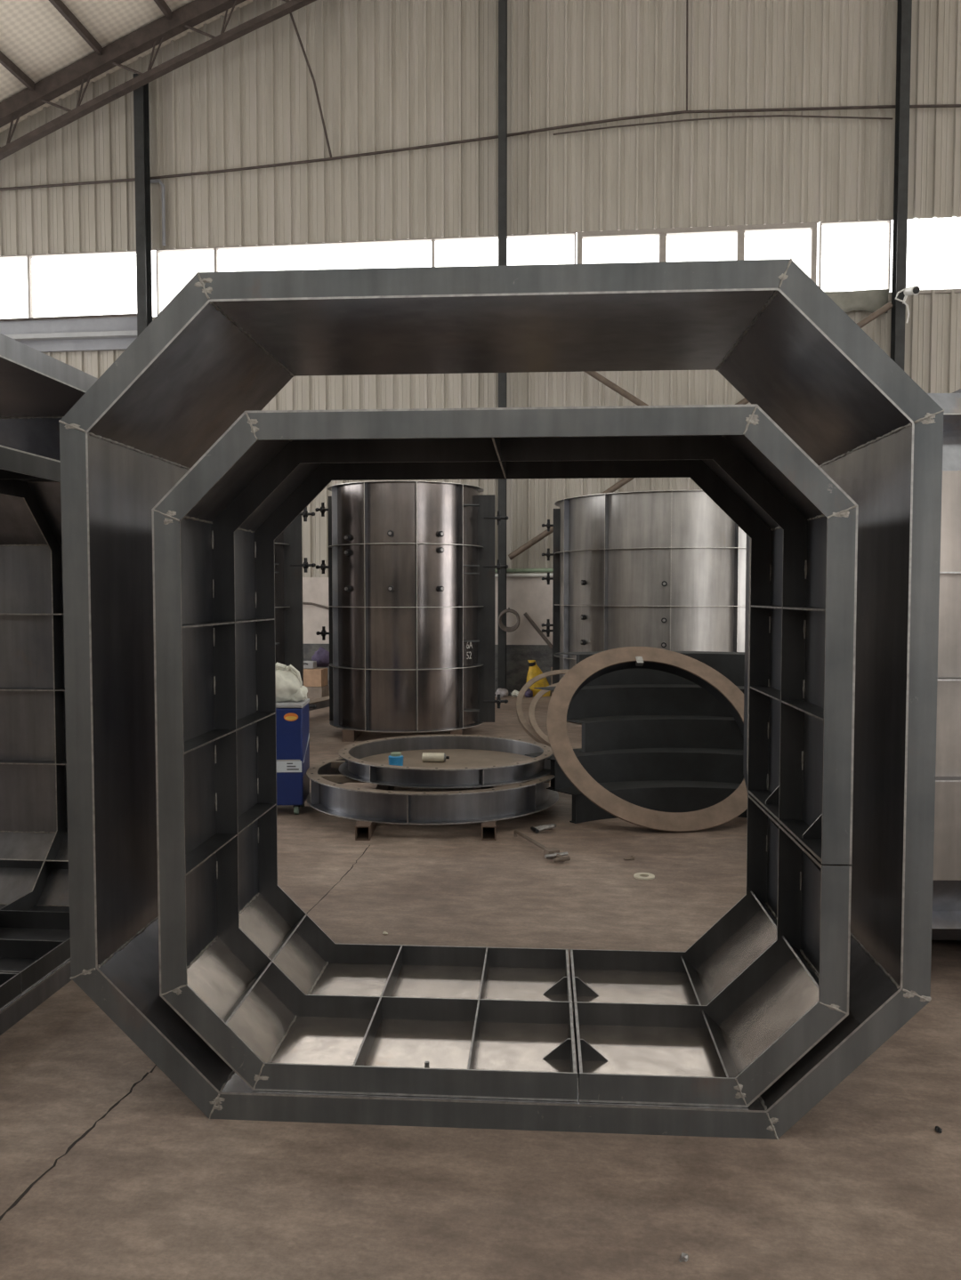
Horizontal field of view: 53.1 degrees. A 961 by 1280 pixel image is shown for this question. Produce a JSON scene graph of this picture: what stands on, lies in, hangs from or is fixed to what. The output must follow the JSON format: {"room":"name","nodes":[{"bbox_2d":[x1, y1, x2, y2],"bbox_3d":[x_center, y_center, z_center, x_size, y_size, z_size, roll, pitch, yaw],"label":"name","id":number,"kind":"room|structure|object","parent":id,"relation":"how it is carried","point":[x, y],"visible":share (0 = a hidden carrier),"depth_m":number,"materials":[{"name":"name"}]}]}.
{"room":"factory workshop","nodes":[
{"label":"factory workshop","id":0,"kind":"room"},
{"bbox_2d":[0,0,252,132],"bbox_3d":[3.101,-9.339,2.376,26.600,5.057,23.100,0,3,6],"label":"ceiling","id":1,"kind":"structure","parent":0,"point":[35,36],"depth_m":13.88,"materials":[{"name":"metal"}]},
{"bbox_2d":[0,50,34,90],"bbox_3d":[-7.933,-7.759,3.337,0.092,0.120,22.240,0,3,6],"label":"roof purlin","id":2,"kind":"structure","parent":1,"relation":"attached to","point":[7,63],"depth_m":13.94,"materials":[{"name":"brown metal"}]},
{"bbox_2d":[48,0,102,55],"bbox_3d":[-6.870,-8.210,3.199,0.094,0.120,22.240,0,3,6],"label":"roof purlin","id":3,"kind":"structure","parent":1,"relation":"attached to","point":[64,11],"depth_m":13.56,"materials":[{"name":"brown metal"}]},
{"bbox_2d":[0,0,316,160],"bbox_3d":[3.709,-9.484,13.280,25.472,5.784,0.164,0,3,6],"label":"roof truss","id":4,"kind":"object","parent":1,"relation":"attached to","point":[197,12],"visible":1,"depth_m":14.27,"materials":[{"name":"brown metal"}]},
{"bbox_2d":[289,12,331,157],"bbox_3d":[-2.569,-8.311,14.323,0.705,2.082,0.138,-2,3,-30],"label":"rod","id":5,"kind":"object","parent":4,"relation":"hanging from","point":[291,14],"visible":1,"depth_m":14.41,"materials":[{"name":"brown metal"}]},
{"bbox_2d":[685,0,688,110],"bbox_3d":[2.975,-9.561,13.811,0.048,3.800,0.030,0,3,0],"label":"rod","id":6,"kind":"object","parent":4,"relation":"hanging from","point":[687,1],"visible":1,"depth_m":13.85,"materials":[{"name":"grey metal"}]},
{"bbox_2d":[153,0,171,19],"bbox_3d":[-5.796,-8.650,3.059,0.092,0.120,22.240,0,3,6],"label":"roof purlin","id":7,"kind":"structure","parent":1,"relation":"attached to","point":[162,4],"depth_m":13.90,"materials":[{"name":"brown metal"}]},
{"bbox_2d":[0,693,960,1279],"bbox_3d":[2.673,1.608,-0.989,27.200,0.120,31.300,0,3,6],"label":"floor","id":8,"kind":"structure","parent":0,"point":[864,1186],"depth_m":2.56,"materials":[{"name":"concrete"}]},
{"bbox_2d":[0,333,97,1035],"bbox_3d":[-2.051,0.135,3.648,0.905,2.388,2.406,0,3,5],"label":"steel frame","id":9,"kind":"object","parent":8,"relation":"on","point":[37,389],"depth_m":3.77,"materials":[{"name":"metal"}]},
{"bbox_2d":[0,444,70,1010],"bbox_3d":[-2.086,0.284,3.638,0.955,1.930,1.935,0,3,5],"label":"steel culvert mold","id":10,"kind":"object","parent":9,"relation":"on","point":[35,935],"visible":0.38,"depth_m":4.57,"materials":[{"name":"metal"}]},
{"bbox_2d":[0,1072,148,1220],"bbox_3d":[-1.147,1.390,2.344,0.215,0.001,1.351,0,3,0],"label":"crack","id":11,"kind":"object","parent":8,"relation":"on","point":[74,1143],"depth_m":2.59,"materials":[{"name":"black concrete"}]},
{"bbox_2d":[133,73,152,337],"bbox_3d":[-5.163,-3.882,14.822,0.300,9.360,0.290,0,3,6],"label":"steel column","id":12,"kind":"structure","parent":8,"relation":"on","point":[140,110],"depth_m":14.65,"materials":[{"name":"metal"}]},
{"bbox_2d":[275,698,309,813],"bbox_3d":[-1.450,0.804,6.663,0.490,0.765,0.355,0,3,-2],"label":"machine","id":13,"kind":"object","parent":8,"relation":"on","point":[292,718],"visible":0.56,"depth_m":6.50,"materials":[{"name":"metal"}]},
{"bbox_2d":[275,662,307,701],"bbox_3d":[-1.342,0.286,6.625,0.303,0.268,0.247,0,3,0],"label":"plastic bag","id":14,"kind":"object","parent":13,"relation":"on","point":[289,687],"visible":0.7,"depth_m":6.56,"materials":[{"name":"white plastic"}]},
{"bbox_2d":[305,684,329,700],"bbox_3d":[-2.360,0.753,13.300,0.448,0.243,0.360,0,3,6],"label":"cardboard box","id":15,"kind":"object","parent":8,"relation":"on","point":[313,692],"visible":0.23,"depth_m":13.11,"materials":[{"name":"brown cardboard"}]},
{"bbox_2d":[303,668,327,686],"bbox_3d":[-2.360,0.512,13.289,0.428,0.238,0.340,0,3,6],"label":"cardboard box","id":16,"kind":"object","parent":15,"relation":"on","point":[316,677],"visible":0.59,"depth_m":13.12,"materials":[{"name":"brown cardboard"}]},
{"bbox_2d":[303,660,316,668],"bbox_3d":[-2.421,0.343,13.267,0.280,0.100,0.208,0,3,6],"label":"tool case","id":17,"kind":"object","parent":16,"relation":"on","point":[307,664],"visible":0.48,"depth_m":13.19,"materials":[{"name":"white plastic"}]},
{"bbox_2d":[311,646,329,667],"bbox_3d":[-2.223,0.239,13.466,0.286,0.281,0.182,0,3,0],"label":"cloth bundle","id":18,"kind":"object","parent":16,"relation":"on","point":[321,656],"visible":0.85,"depth_m":13.41,"materials":[{"name":"purple fabric"}]},
{"bbox_2d":[308,695,329,710],"bbox_3d":[-2.050,0.847,11.653,0.280,0.210,2.200,1,3,20],"label":"channel","id":19,"kind":"object","parent":8,"relation":"on","point":[321,702],"visible":0.1,"depth_m":11.73,"materials":[{"name":"grey metal"}]},
{"bbox_2d":[305,845,370,914],"bbox_3d":[-0.760,1.266,4.975,0.198,0.001,1.582,0,3,0],"label":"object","id":20,"kind":"structure","parent":8,"relation":"on","point":[369,845],"depth_m":5.00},
{"bbox_2d":[342,728,362,741],"bbox_3d":[-1.350,0.949,10.456,0.120,0.120,1.300,0,3,0],"label":"beam","id":21,"kind":"structure","parent":8,"relation":"on","point":[348,735],"depth_m":9.81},
{"bbox_2d":[314,480,507,732],"bbox_3d":[-0.783,-0.364,10.372,1.670,2.506,1.727,-2,3,-37],"label":"cylinder","id":22,"kind":"object","parent":21,"relation":"on","point":[412,567],"depth_m":9.75,"materials":[{"name":"metal"}]},
{"bbox_2d":[344,549,351,555],"bbox_3d":[-1.357,-0.892,9.792,0.060,0.060,0.055,3,4,44],"label":"bolt","id":23,"kind":"object","parent":22,"relation":"attached to","point":[347,551],"depth_m":9.78,"materials":[{"name":"black metal"}]},
{"bbox_2d":[344,586,351,591],"bbox_3d":[-1.357,-0.523,9.809,0.060,0.060,0.055,3,4,44],"label":"bolt","id":24,"kind":"object","parent":22,"relation":"attached to","point":[347,588],"depth_m":9.80,"materials":[{"name":"black metal"}]},
{"bbox_2d":[344,534,351,540],"bbox_3d":[-1.357,-1.042,9.784,0.060,0.060,0.055,3,4,44],"label":"bolt","id":25,"kind":"object","parent":22,"relation":"attached to","point":[347,537],"depth_m":9.78,"materials":[{"name":"black metal"}]},
{"bbox_2d":[386,585,394,591],"bbox_3d":[-0.898,-0.512,9.590,0.060,0.060,0.055,0,3,7],"label":"bolt","id":26,"kind":"object","parent":22,"relation":"attached to","point":[390,588],"depth_m":9.59,"materials":[{"name":"black metal"}]},
{"bbox_2d":[386,530,394,536],"bbox_3d":[-0.898,-1.062,9.564,0.060,0.060,0.055,0,3,7],"label":"bolt","id":27,"kind":"object","parent":22,"relation":"attached to","point":[390,533],"depth_m":9.56,"materials":[{"name":"black metal"}]},
{"bbox_2d":[436,586,443,591],"bbox_3d":[-0.399,-0.517,9.691,0.060,0.060,0.055,-2,3,-30],"label":"bolt","id":28,"kind":"object","parent":22,"relation":"attached to","point":[438,588],"depth_m":9.68,"materials":[{"name":"black metal"}]},
{"bbox_2d":[436,547,443,553],"bbox_3d":[-0.399,-0.907,9.673,0.060,0.060,0.055,-2,3,-30],"label":"bolt","id":29,"kind":"object","parent":22,"relation":"attached to","point":[439,550],"depth_m":9.67,"materials":[{"name":"black metal"}]},
{"bbox_2d":[436,531,443,537],"bbox_3d":[-0.399,-1.067,9.665,0.060,0.060,0.055,-2,3,-30],"label":"bolt","id":30,"kind":"object","parent":22,"relation":"attached to","point":[439,534],"depth_m":9.66,"materials":[{"name":"black metal"}]},
{"bbox_2d":[354,784,394,840],"bbox_3d":[-0.720,1.135,6.811,0.090,0.090,1.900,0,3,0],"label":"tube","id":31,"kind":"object","parent":8,"relation":"on","point":[364,831],"visible":0.36,"depth_m":5.96,"materials":[{"name":"brown metal"}]},
{"bbox_2d":[305,756,558,824],"bbox_3d":[-0.330,0.997,6.764,1.760,0.192,1.760,0,3,0],"label":"ring","id":32,"kind":"object","parent":31,"relation":"on","point":[326,796],"visible":0.58,"depth_m":6.05,"materials":[{"name":"metal"}]},
{"bbox_2d":[330,760,345,767],"bbox_3d":[-0.330,0.912,7.051,1.560,0.044,0.060,0,3,0],"label":"support bar","id":33,"kind":"object","parent":32,"relation":"on","point":[336,763],"visible":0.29,"depth_m":7.02,"materials":[{"name":"metal"}]},
{"bbox_2d":[319,774,549,782],"bbox_3d":[-0.330,0.938,6.501,1.600,0.044,0.060,0,3,0],"label":"support bar","id":34,"kind":"object","parent":32,"relation":"on","point":[335,778],"visible":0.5,"depth_m":6.47,"materials":[{"name":"metal"}]},
{"bbox_2d":[338,734,553,788],"bbox_3d":[-0.240,0.839,6.807,1.514,0.122,1.514,0,3,0],"label":"ring","id":35,"kind":"object","parent":32,"relation":"on","point":[474,760],"visible":0.97,"depth_m":6.77,"materials":[{"name":"metal"}]},
{"bbox_2d":[387,751,402,765],"bbox_3d":[-0.585,0.834,6.647,0.104,0.112,0.104,0,3,0],"label":"plastic pot","id":36,"kind":"object","parent":35,"relation":"on","point":[395,758],"visible":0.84,"depth_m":6.61,"materials":[{"name":"blue plastic"}]},
{"bbox_2d":[422,752,449,762],"bbox_3d":[-0.320,0.845,6.907,0.190,0.066,0.066,0,3,4],"label":"spray can","id":37,"kind":"object","parent":35,"relation":"on","point":[427,757],"visible":1,"depth_m":6.88,"materials":[{"name":"metal"}]},
{"bbox_2d":[450,728,463,734],"bbox_3d":[-0.250,0.949,10.456,0.120,0.120,1.300,0,3,0],"label":"beam","id":38,"kind":"structure","parent":8,"relation":"on","point":[454,731],"depth_m":9.80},
{"bbox_2d":[481,786,496,840],"bbox_3d":[0.050,1.135,6.811,0.090,0.090,1.900,0,3,0],"label":"tube","id":39,"kind":"object","parent":8,"relation":"on","point":[488,829],"visible":0.36,"depth_m":5.95,"materials":[{"name":"metal"}]},
{"bbox_2d":[58,258,943,1140],"bbox_3d":[0.052,0.162,3.090,2.406,2.387,0.905,0,3,4],"label":"steel frame","id":40,"kind":"object","parent":8,"relation":"on","point":[227,343],"depth_m":2.74,"materials":[{"name":"metal"}]},
{"bbox_2d":[151,404,858,1107],"bbox_3d":[0.075,0.308,3.132,1.935,1.930,0.955,0,3,4],"label":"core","id":41,"kind":"object","parent":40,"relation":"on","point":[285,1006],"visible":1,"depth_m":3.06,"materials":[{"name":"metal"}]},
{"bbox_2d":[495,688,507,697],"bbox_3d":[0.306,0.771,14.151,0.189,0.127,0.176,1,3,19],"label":"rag","id":42,"kind":"object","parent":8,"relation":"on","point":[503,692],"visible":0.91,"depth_m":14.09,"materials":[{"name":"white fabric"}]},
{"bbox_2d":[497,0,512,695],"bbox_3d":[0.324,-4.898,14.168,0.300,11.450,0.290,0,3,6],"label":"steel column","id":43,"kind":"structure","parent":8,"relation":"on","point":[502,4],"depth_m":14.11,"materials":[{"name":"metal"}]},
{"bbox_2d":[498,607,520,632],"bbox_3d":[0.425,-0.299,14.206,0.326,0.365,0.153,0,3,6],"label":"coil","id":44,"kind":"object","parent":43,"relation":"hanging from","point":[503,627],"visible":1,"depth_m":14.18,"materials":[{"name":"black metal"}]},
{"bbox_2d":[584,371,648,405],"bbox_3d":[3.091,-2.894,13.810,5.429,3.595,0.090,0,3,6],"label":"brace","id":45,"kind":"object","parent":43,"relation":"attached to","point":[594,374],"visible":0.02,"depth_m":13.87,"materials":[{"name":"grey metal"}]},
{"bbox_2d":[510,690,519,697],"bbox_3d":[0.519,0.784,14.119,0.149,0.104,0.152,0,3,0],"label":"rag","id":46,"kind":"object","parent":8,"relation":"on","point":[514,694],"visible":0.76,"depth_m":14.07,"materials":[{"name":"white fabric"}]},
{"bbox_2d":[524,688,532,697],"bbox_3d":[0.711,0.775,14.080,0.122,0.126,0.176,1,3,24],"label":"rag","id":47,"kind":"object","parent":8,"relation":"on","point":[528,693],"visible":0.94,"depth_m":14.04,"materials":[{"name":"purple fabric"}]},
{"bbox_2d":[525,660,550,696],"bbox_3d":[0.853,0.565,14.239,0.371,0.530,0.237,0,3,6],"label":"sack","id":48,"kind":"object","parent":8,"relation":"on","point":[534,670],"visible":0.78,"depth_m":14.18,"materials":[{"name":"yellow plastic"}]},
{"bbox_2d":[513,829,570,861],"bbox_3d":[0.334,1.205,5.645,0.140,0.051,0.618,-1,3,-23],"label":"clamp","id":49,"kind":"object","parent":8,"relation":"on","point":[548,852],"visible":1,"depth_m":5.46,"materials":[{"name":"metal"}]},
{"bbox_2d":[530,823,555,832],"bbox_3d":[0.408,1.190,6.095,0.160,0.046,0.096,-1,3,-20],"label":"shackle","id":50,"kind":"object","parent":8,"relation":"on","point":[539,828],"visible":1,"depth_m":6.06,"materials":[{"name":"metal"}]},
{"bbox_2d":[515,669,578,748],"bbox_3d":[0.932,0.702,9.562,1.156,0.751,0.948,0,3,3],"label":"hoop","id":51,"kind":"object","parent":8,"relation":"on","point":[524,724],"visible":0.41,"depth_m":9.59},
{"bbox_2d":[528,683,573,748],"bbox_3d":[0.969,0.760,9.382,0.996,0.653,0.821,0,3,3],"label":"hoop","id":52,"kind":"object","parent":8,"relation":"on","point":[536,730],"visible":0.37,"depth_m":9.30},
{"bbox_2d":[550,667,552,695],"bbox_3d":[1.120,0.616,14.295,0.144,0.423,0.140,0,3,-2],"label":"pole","id":53,"kind":"object","parent":8,"relation":"on","point":[551,667],"visible":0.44,"depth_m":14.27,"materials":[{"name":"grey metal"}]},
{"bbox_2d":[623,855,634,860],"bbox_3d":[0.840,1.233,5.438,0.062,0.024,0.021,-1,3,-20],"label":"bolt","id":54,"kind":"object","parent":8,"relation":"on","point":[631,857],"visible":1,"depth_m":5.43,"materials":[{"name":"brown metal"}]},
{"bbox_2d":[541,490,746,723],"bbox_3d":[2.265,-0.380,11.835,3.008,2.611,2.859,0,3,0],"label":"metal cylinder","id":55,"kind":"object","parent":8,"relation":"on","point":[664,569],"depth_m":10.58,"materials":[{"name":"metal"}]},
{"bbox_2d":[579,639,585,644],"bbox_3d":[1.176,0.027,11.098,0.055,0.060,0.060,-2,3,-33],"label":"bolt","id":56,"kind":"object","parent":55,"relation":"attached to","point":[582,641],"depth_m":11.08,"materials":[{"name":"black metal"}]},
{"bbox_2d":[579,614,585,619],"bbox_3d":[1.176,-0.262,11.084,0.055,0.060,0.060,-2,3,-33],"label":"socket","id":57,"kind":"object","parent":55,"relation":"attached to","point":[582,616],"depth_m":11.07,"materials":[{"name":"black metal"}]},
{"bbox_2d":[579,579,586,585],"bbox_3d":[1.176,-0.662,11.065,0.055,0.060,0.060,-2,3,-33],"label":"socket","id":58,"kind":"object","parent":55,"relation":"attached to","point":[582,582],"depth_m":11.05,"materials":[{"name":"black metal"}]},
{"bbox_2d":[660,642,666,647],"bbox_3d":[2.004,0.055,10.508,0.060,0.060,0.055,1,3,14],"label":"socket","id":59,"kind":"object","parent":55,"relation":"attached to","point":[663,644],"depth_m":10.50,"materials":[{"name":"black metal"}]},
{"bbox_2d":[661,580,667,586],"bbox_3d":[2.004,-0.614,10.476,0.060,0.060,0.055,1,3,14],"label":"socket","id":60,"kind":"object","parent":55,"relation":"attached to","point":[664,583],"depth_m":10.47,"materials":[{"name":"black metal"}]},
{"bbox_2d":[633,872,654,879],"bbox_3d":[0.870,1.255,5.105,0.110,0.009,0.110,0,3,0],"label":"washer","id":61,"kind":"object","parent":8,"relation":"on","point":[639,875],"visible":1,"depth_m":5.10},
{"bbox_2d":[546,646,747,831],"bbox_3d":[1.215,0.630,6.561,1.540,1.116,1.078,0,3,-7],"label":"ring","id":62,"kind":"object","parent":8,"relation":"on","point":[598,664],"visible":0.89,"depth_m":6.58,"materials":[{"name":"brown metal"}]},
{"bbox_2d":[546,780,747,823],"bbox_3d":[1.382,1.097,6.549,1.869,0.190,0.570,0,3,2],"label":"panel","id":63,"kind":"object","parent":8,"relation":"on","point":[659,795],"visible":0.42,"depth_m":6.53,"materials":[{"name":"black metal"}]},
{"bbox_2d":[524,748,743,788],"bbox_3d":[1.184,0.890,6.787,1.766,0.200,0.544,0,3,-4],"label":"panel","id":64,"kind":"object","parent":63,"relation":"on","point":[640,764],"visible":0.75,"depth_m":6.74,"materials":[{"name":"black metal"}]},
{"bbox_2d":[566,715,743,752],"bbox_3d":[1.463,0.676,6.982,1.787,0.210,0.544,0,3,3],"label":"panel","id":65,"kind":"object","parent":64,"relation":"on","point":[606,733],"visible":0.7,"depth_m":6.94,"materials":[{"name":"black metal"}]},
{"bbox_2d":[533,684,744,719],"bbox_3d":[1.235,0.455,7.202,1.680,0.210,0.515,0,3,-4],"label":"panel","id":66,"kind":"object","parent":65,"relation":"on","point":[635,699],"visible":0.72,"depth_m":7.14,"materials":[{"name":"black metal"}]},
{"bbox_2d":[555,651,744,686],"bbox_3d":[1.358,0.219,7.438,1.552,0.240,0.492,0,3,1],"label":"panel","id":67,"kind":"object","parent":66,"relation":"on","point":[730,664],"visible":0.49,"depth_m":7.34,"materials":[{"name":"black metal"}]},
{"bbox_2d":[678,1252,688,1262],"bbox_3d":[0.459,1.393,2.167,0.018,0.013,0.026,2,3,29],"label":"chip","id":68,"kind":"object","parent":8,"relation":"on","point":[684,1257],"visible":1,"depth_m":2.16,"materials":[{"name":"metal"}]},
{"bbox_2d":[742,388,960,943],"bbox_3d":[2.073,0.086,4.691,0.905,2.386,2.406,0,3,0],"label":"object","id":69,"kind":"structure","parent":8,"relation":"on","point":[945,924],"depth_m":3.58,"materials":[{"name":"metal"}]},
{"bbox_2d":[890,0,911,370],"bbox_3d":[5.900,-5.243,13.535,0.300,12.200,0.290,0,3,6],"label":"steel column","id":70,"kind":"structure","parent":8,"relation":"on","point":[904,11],"depth_m":13.43,"materials":[{"name":"metal"}]},
{"bbox_2d":[507,301,892,560],"bbox_3d":[3.102,-2.973,13.906,5.429,3.605,0.090,0,3,6],"label":"brace","id":71,"kind":"object","parent":70,"relation":"attached to","point":[889,305],"visible":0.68,"depth_m":14.03,"materials":[{"name":"metal"}]},
{"bbox_2d":[894,285,919,322],"bbox_3d":[5.911,-4.656,13.280,0.220,0.495,0.298,-1,3,-14],"label":"security camera","id":72,"kind":"object","parent":70,"relation":"attached to","point":[914,290],"visible":1,"depth_m":13.31,"materials":[{"name":"white plastic"}]},
{"bbox_2d":[933,1126,941,1133],"bbox_3d":[1.278,1.369,2.687,0.018,0.013,0.024,-1,3,-13],"label":"chip","id":73,"kind":"object","parent":8,"relation":"on","point":[937,1129],"visible":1,"depth_m":2.68,"materials":[{"name":"black metal"}]},
{"bbox_3d":[-2.250,0.972,9.957,0.120,0.120,1.300,0,3,0],"label":"beam","id":74,"kind":"structure","parent":8,"relation":"on","visible":0},
{"bbox_2d":[273,507,316,709],"bbox_3d":[-2.763,-0.340,9.872,1.670,2.506,1.727,-2,3,-37],"label":"cylinder","id":75,"kind":"object","parent":74,"relation":"on","point":[288,544],"depth_m":9.80,"materials":[{"name":"metal"}]},
{"bbox_2d":[0,0,960,693],"bbox_3d":[4.357,-5.795,13.929,26.600,13.265,0.143,0,3,6],"label":"wall","id":76,"kind":"structure","parent":0,"point":[388,75],"depth_m":14.33,"materials":[{"name":"metal"}]},
{"bbox_2d":[0,249,136,321],"bbox_3d":[-7.048,-5.573,15.213,3.650,1.020,0.091,0,3,6],"label":"window","id":77,"kind":"structure","parent":76,"relation":"in","point":[28,257],"depth_m":15.16,"materials":[{"name":"metal"}]},
{"bbox_2d":[0,313,136,352],"bbox_3d":[-7.053,-4.801,15.104,3.570,0.508,0.200,0,3,6],"label":"steel beam","id":78,"kind":"structure","parent":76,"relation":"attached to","point":[53,334],"depth_m":15.01,"materials":[{"name":"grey metal"}]},
{"bbox_2d":[150,178,165,245],"bbox_3d":[-5.031,-6.610,14.855,0.326,1.006,0.052,0,3,6],"label":"pipe","id":79,"kind":"object","parent":76,"relation":"attached to","point":[156,180],"visible":0.88,"depth_m":14.82,"materials":[{"name":"grey metal"}]},
{"bbox_2d":[302,602,328,609],"bbox_3d":[-2.112,-0.378,14.806,1.606,0.435,0.036,0,3,6],"label":"cable","id":80,"kind":"object","parent":76,"relation":"attached to","point":[304,603],"visible":0.28,"depth_m":14.84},
{"bbox_2d":[155,232,575,315],"bbox_3d":[-1.809,-5.545,14.635,6.490,1.020,0.091,0,3,6],"label":"window","id":81,"kind":"structure","parent":76,"relation":"in","point":[215,249],"depth_m":14.65,"materials":[{"name":"metal"}]},
{"bbox_2d":[0,104,960,190],"bbox_3d":[0.421,-7.342,14.198,18.501,0.670,0.038,0,3,6],"label":"pipe","id":82,"kind":"object","parent":76,"relation":"attached to","point":[930,105],"visible":0.91,"depth_m":14.21,"materials":[{"name":"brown metal"}]},
{"bbox_2d":[495,572,552,577],"bbox_3d":[1.116,-0.985,14.416,5.500,0.082,0.060,0,3,6],"label":"conduit","id":83,"kind":"object","parent":76,"relation":"attached to","point":[541,574],"visible":0.04,"depth_m":14.44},
{"bbox_2d":[495,568,552,572],"bbox_3d":[1.116,-1.055,14.412,5.500,0.090,0.067,0,3,6],"label":"conduit","id":84,"kind":"object","parent":76,"relation":"attached to","point":[508,570],"visible":0.02,"depth_m":14.44,"materials":[{"name":"grey metal"}]},
{"bbox_2d":[523,611,552,649],"bbox_3d":[0.875,-0.141,14.462,0.464,0.555,0.053,0,3,8],"label":"pipe","id":85,"kind":"object","parent":76,"relation":"attached to","point":[526,615],"visible":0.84,"depth_m":14.44,"materials":[{"name":"grey metal"}]},
{"bbox_2d":[577,222,817,284],"bbox_3d":[3.146,-5.520,14.088,3.440,1.020,0.090,0,3,6],"label":"window","id":86,"kind":"structure","parent":76,"relation":"in","point":[739,229],"depth_m":14.00,"materials":[{"name":"metal"}]},
{"bbox_2d":[553,114,892,135],"bbox_3d":[3.454,-7.472,13.877,4.802,0.164,0.024,0,3,6],"label":"cable","id":87,"kind":"object","parent":76,"relation":"attached to","point":[794,116],"visible":1,"depth_m":13.86,"materials":[{"name":"brown metal"}]},
{"bbox_2d":[817,218,891,291],"bbox_3d":[5.382,-5.508,13.842,0.980,1.020,0.090,0,3,6],"label":"window","id":88,"kind":"structure","parent":76,"relation":"in","point":[884,221],"depth_m":13.81,"materials":[{"name":"metal"}]},
{"bbox_2d":[824,289,888,313],"bbox_3d":[4.527,-4.730,13.833,2.571,0.537,0.058,0,3,6],"label":"plastic sheet","id":89,"kind":"object","parent":76,"relation":"hanging from","point":[870,301],"visible":0.21,"depth_m":13.72,"materials":[{"name":"grey plastic"}]},
{"bbox_2d":[917,289,960,294],"bbox_3d":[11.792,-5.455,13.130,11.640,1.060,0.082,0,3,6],"label":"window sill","id":90,"kind":"structure","parent":76,"relation":"in","point":[937,291],"depth_m":13.71,"materials":[{"name":"metal"}]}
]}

